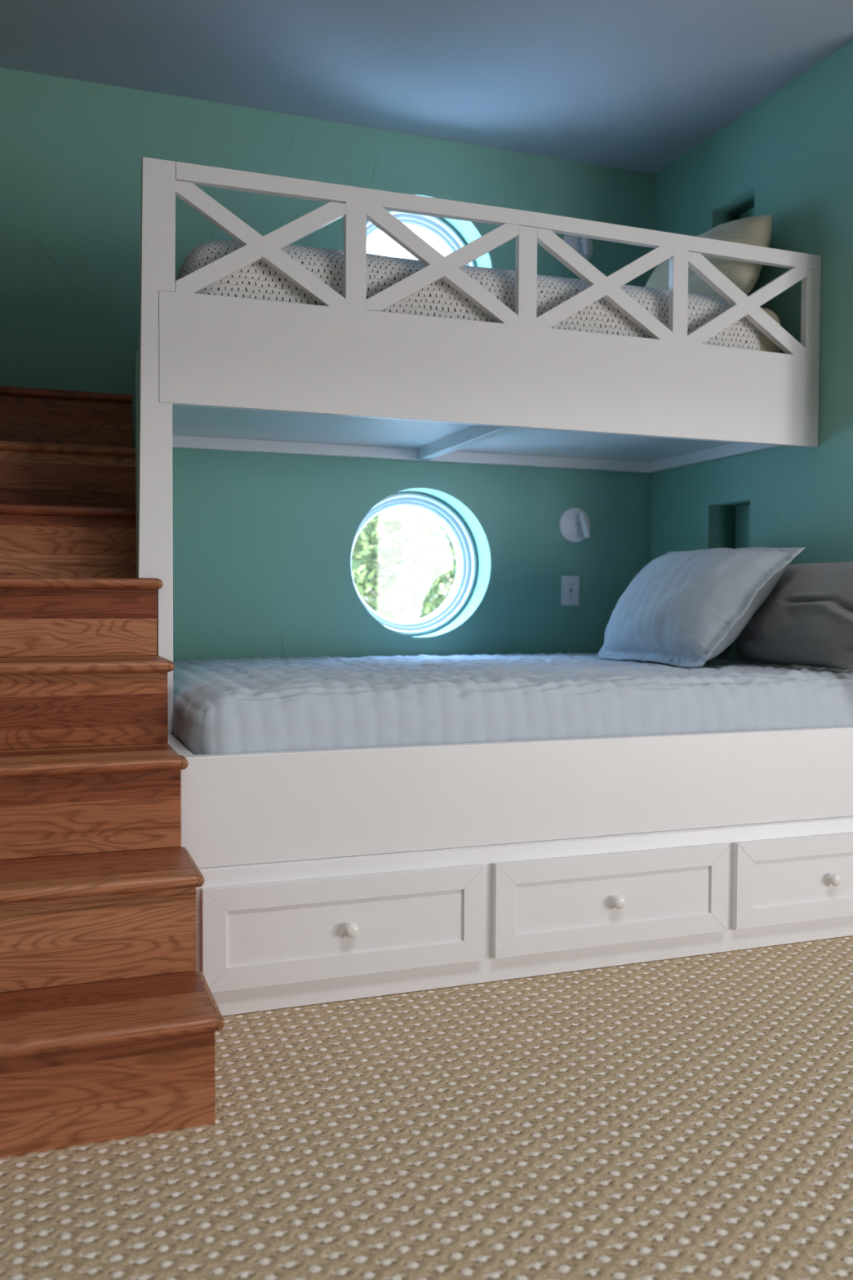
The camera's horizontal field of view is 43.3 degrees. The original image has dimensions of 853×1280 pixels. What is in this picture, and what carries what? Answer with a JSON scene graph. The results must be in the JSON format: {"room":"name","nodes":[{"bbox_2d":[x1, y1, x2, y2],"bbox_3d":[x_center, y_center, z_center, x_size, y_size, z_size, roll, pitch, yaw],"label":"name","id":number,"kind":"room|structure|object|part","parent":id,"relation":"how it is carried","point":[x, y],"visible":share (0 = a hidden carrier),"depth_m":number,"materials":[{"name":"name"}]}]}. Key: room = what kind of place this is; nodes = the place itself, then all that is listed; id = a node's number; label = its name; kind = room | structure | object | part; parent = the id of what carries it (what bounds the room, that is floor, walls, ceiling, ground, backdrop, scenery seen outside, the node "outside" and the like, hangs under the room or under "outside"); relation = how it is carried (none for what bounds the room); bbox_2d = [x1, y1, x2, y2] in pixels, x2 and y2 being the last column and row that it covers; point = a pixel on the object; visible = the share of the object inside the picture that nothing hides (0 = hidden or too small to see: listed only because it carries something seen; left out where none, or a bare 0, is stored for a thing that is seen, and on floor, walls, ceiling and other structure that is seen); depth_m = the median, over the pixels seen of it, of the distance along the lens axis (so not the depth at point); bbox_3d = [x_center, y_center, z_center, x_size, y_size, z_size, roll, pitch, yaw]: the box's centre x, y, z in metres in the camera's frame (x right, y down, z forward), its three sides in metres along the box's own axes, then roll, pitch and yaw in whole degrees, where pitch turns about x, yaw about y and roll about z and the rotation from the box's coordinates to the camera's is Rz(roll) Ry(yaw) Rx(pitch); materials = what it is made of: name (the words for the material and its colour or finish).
{"room":"bedroom","nodes":[
{"label":"bedroom","id":0,"kind":"room"},
{"bbox_2d":[125,350,139,656],"bbox_3d":[-0.860,-0.264,3.185,0.081,0.972,0.930,0,2,-20],"label":"wall","id":1,"kind":"structure","parent":0,"point":[135,418],"depth_m":2.73,"materials":[{"name":"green paint"}]},
{"bbox_2d":[0,66,655,860],"bbox_3d":[-0.522,-0.338,3.920,3.460,3.018,0.222,0,2,-20],"label":"wall","id":2,"kind":"structure","parent":0,"point":[263,542],"depth_m":3.79,"materials":[{"name":"green paint"}]},
{"bbox_2d":[351,491,477,635],"bbox_3d":[-0.073,-0.292,4.151,0.551,0.551,0.091,0,2,-20],"label":"window","id":3,"kind":"structure","parent":2,"relation":"in","point":[460,535],"depth_m":4.18,"materials":[{"name":"grey plastic"}]},
{"bbox_2d":[366,210,475,266],"bbox_3d":[-0.069,-1.363,4.114,0.551,0.551,0.091,0,2,-20],"label":"window","id":4,"kind":"structure","parent":2,"relation":"in","point":[438,231],"depth_m":4.12,"materials":[{"name":"grey plastic"}]},
{"bbox_2d":[561,575,579,605],"bbox_3d":[0.564,-0.193,4.203,0.078,0.116,0.008,0,2,-20],"label":"power outlet","id":5,"kind":"object","parent":2,"relation":"attached to","point":[570,584],"visible":1,"depth_m":4.20,"materials":[{"name":"white plastic"}]},
{"bbox_2d":[567,582,574,599],"bbox_3d":[0.565,-0.193,4.200,0.033,0.067,0.003,0,2,-20],"label":"receptacle","id":6,"kind":"object","parent":5,"relation":"attached to","point":[571,585],"depth_m":4.20,"materials":[{"name":"white plastic"}]},
{"bbox_2d":[558,507,590,542],"bbox_3d":[0.588,-0.449,4.173,0.135,0.135,0.063,0,2,-20],"label":"light","id":7,"kind":"object","parent":2,"relation":"attached to","point":[574,524],"visible":1,"depth_m":4.18,"materials":[{"name":"white plastic"}]},
{"bbox_2d":[561,234,592,260],"bbox_3d":[0.592,-1.523,4.136,0.135,0.135,0.063,0,2,-20],"label":"light","id":8,"kind":"object","parent":2,"relation":"attached to","point":[583,246],"visible":0.45,"depth_m":4.15,"materials":[{"name":"white plastic"}]},
{"bbox_2d":[0,935,852,1279],"bbox_3d":[1.806,0.875,1.312,5.720,0.005,6.361,0,2,-20],"label":"floor","id":9,"kind":"structure","parent":0,"point":[691,1117],"depth_m":1.79,"materials":[{"name":"carpet"}]},
{"bbox_2d":[0,385,224,1158],"bbox_3d":[-1.156,0.044,2.559,1.024,1.550,1.922,0,2,-20],"label":"staircase","id":10,"kind":"structure","parent":9,"relation":"on","point":[82,1064],"depth_m":2.21,"materials":[{"name":"red wood"}]},
{"bbox_2d":[127,725,852,1015],"bbox_3d":[0.193,0.509,3.316,2.044,0.573,1.463,0,2,-20],"label":"bed base","id":11,"kind":"object","parent":9,"relation":"on","point":[330,875],"visible":0.91,"depth_m":2.58,"materials":[{"name":"white paint"}]},
{"bbox_3d":[-0.177,0.650,2.441,0.661,0.227,0.020,0,2,-20],"label":"drawer","id":12,"kind":"part","parent":11,"relation":"part of","materials":[{"name":"white paint"}]},
{"bbox_3d":[-0.178,0.650,2.445,0.565,0.131,0.014,0,2,-20],"label":"drawer panel","id":13,"kind":"part","parent":11,"relation":"part of","materials":[{"name":"white paint"}]},
{"bbox_3d":[-0.170,0.654,2.424,0.035,0.035,0.030,0,2,-20],"label":"knob","id":14,"kind":"part","parent":11,"relation":"part of","materials":[{"name":"white ceramic"}]},
{"bbox_2d":[137,156,821,733],"bbox_3d":[0.092,-0.507,3.502,2.090,1.442,0.974,0,2,-20],"label":"bunk","id":15,"kind":"object","parent":11,"relation":"on","point":[345,376],"visible":0.94,"depth_m":3.02,"materials":[{"name":"white paint"}]},
{"bbox_3d":[-0.685,-0.482,2.722,0.095,1.440,0.042,0,2,-20],"label":"corner post","id":16,"kind":"part","parent":15,"relation":"part of","materials":[{"name":"white paint"}]},
{"bbox_3d":[0.123,-0.696,3.531,2.008,0.015,0.928,0,2,-20],"label":"underside panel","id":17,"kind":"part","parent":15,"relation":"part of","materials":[{"name":"white paint"}]},
{"bbox_3d":[0.303,-1.184,3.049,1.993,0.056,0.025,0,2,-20],"label":"rail","id":18,"kind":"part","parent":15,"relation":"part of","materials":[{"name":"white paint"}]},
{"bbox_2d":[760,307,781,352],"bbox_3d":[0.128,-0.893,3.535,1.885,0.378,0.887,0,2,-20],"label":"mattress","id":19,"kind":"object","parent":15,"relation":"on","point":[766,344],"visible":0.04,"depth_m":3.42,"materials":[{"name":"beige fabric"}]},
{"bbox_2d":[174,240,760,351],"bbox_3d":[0.063,-0.918,3.501,1.804,0.366,0.926,0,2,-20],"label":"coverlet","id":20,"kind":"object","parent":19,"relation":"on","point":[259,280],"visible":0.24,"depth_m":3.01,"materials":[{"name":"fabric"}]},
{"bbox_2d":[644,214,772,296],"bbox_3d":[0.945,-1.249,3.705,0.271,0.297,0.641,0,2,-20],"label":"pillow","id":21,"kind":"object","parent":20,"relation":"on","point":[753,230],"visible":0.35,"depth_m":3.48,"materials":[{"name":"fabric"}]},
{"bbox_2d":[171,652,852,755],"bbox_3d":[0.194,0.192,3.350,2.003,0.247,1.370,0,2,-20],"label":"mattress","id":22,"kind":"object","parent":11,"relation":"on","point":[227,705],"visible":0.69,"depth_m":2.73,"materials":[{"name":"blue fabric"}]},
{"bbox_2d":[630,572,733,658],"bbox_3d":[0.914,-0.101,3.912,0.201,0.308,0.669,0,2,-20],"label":"pillow","id":23,"kind":"object","parent":22,"relation":"on","point":[726,652],"visible":0.03,"depth_m":3.60,"materials":[{"name":"grey fabric"}]},
{"bbox_2d":[597,546,805,666],"bbox_3d":[0.840,-0.112,3.463,0.330,0.376,0.751,0,2,-20],"label":"pillow sham","id":24,"kind":"object","parent":22,"relation":"on","point":[682,608],"visible":1,"depth_m":3.27,"materials":[{"name":"blue fabric"}]},
{"bbox_2d":[736,561,852,669],"bbox_3d":[1.174,-0.075,3.204,0.220,0.311,0.717,0,2,-20],"label":"pillow","id":25,"kind":"object","parent":22,"relation":"on","point":[806,619],"visible":0.88,"depth_m":3.13,"materials":[{"name":"grey fabric"}]},
{"bbox_3d":[0.421,0.655,2.696,2.044,0.327,0.044,0,2,-20],"label":"frame","id":26,"kind":"part","parent":11,"relation":"part of","materials":[{"name":"white paint"}]},
{"bbox_3d":[0.470,0.644,2.678,0.658,0.227,0.020,0,2,-20],"label":"drawer","id":27,"kind":"part","parent":11,"relation":"part of","materials":[{"name":"white paint"}]},
{"bbox_3d":[0.469,0.644,2.681,0.562,0.131,0.014,0,2,-20],"label":"drawer panel","id":28,"kind":"part","parent":11,"relation":"part of","materials":[{"name":"white paint"}]},
{"bbox_3d":[0.476,0.649,2.661,0.035,0.035,0.030,0,2,-20],"label":"knob","id":29,"kind":"part","parent":11,"relation":"part of","materials":[{"name":"white ceramic"}]},
{"bbox_3d":[1.093,0.639,2.906,0.615,0.227,0.020,0,2,-20],"label":"drawer","id":30,"kind":"part","parent":11,"relation":"part of","materials":[{"name":"white paint"}]},
{"bbox_3d":[1.092,0.639,2.909,0.519,0.131,0.014,0,2,-20],"label":"drawer panel","id":31,"kind":"part","parent":11,"relation":"part of","materials":[{"name":"white paint"}]},
{"bbox_3d":[1.099,0.644,2.889,0.035,0.035,0.030,0,2,-20],"label":"knob","id":32,"kind":"part","parent":11,"relation":"part of","materials":[{"name":"white ceramic"}]},
{"bbox_2d":[0,0,852,173],"bbox_3d":[1.071,-1.878,3.255,6.020,0.120,2.501,0,2,-20],"label":"ceiling","id":33,"kind":"structure","parent":0,"point":[633,85],"depth_m":3.37,"materials":[{"name":"paint"}]},
{"bbox_2d":[650,39,852,670],"bbox_3d":[1.188,-0.327,3.813,0.182,3.018,1.161,0,2,-20],"label":"wall","id":34,"kind":"structure","parent":0,"point":[788,157],"depth_m":3.53,"materials":[{"name":"green paint"}]},
{"label":"outside","id":35,"kind":"structure","parent":0,"visible":0},
{"bbox_3d":[-1.330,0.770,18.190,70.000,0.100,85.000,0,2,-20],"label":"ground","id":36,"kind":"structure","parent":35,"visible":0},
{"bbox_2d":[351,507,456,621],"bbox_3d":[0.020,-0.306,7.257,3.442,2.857,2.633,0,2,-20],"label":"tree","id":37,"kind":"object","parent":36,"relation":"on","point":[403,570],"visible":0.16,"depth_m":7.14,"materials":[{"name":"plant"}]},
{"bbox_2d":[351,510,455,620],"bbox_3d":[-0.253,-1.222,15.107,6.714,4.136,6.285,1,2,24],"label":"tree","id":38,"kind":"object","parent":36,"relation":"on","point":[384,513],"visible":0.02,"depth_m":14.49,"materials":[{"name":"green plant"}]},
{"bbox_2d":[355,507,456,620],"bbox_3d":[0.289,-0.596,10.095,3.405,3.240,3.751,2,3,38],"label":"tree","id":39,"kind":"object","parent":36,"relation":"on","point":[437,574],"visible":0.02,"depth_m":10.03,"materials":[{"name":"green plant"}]}
]}

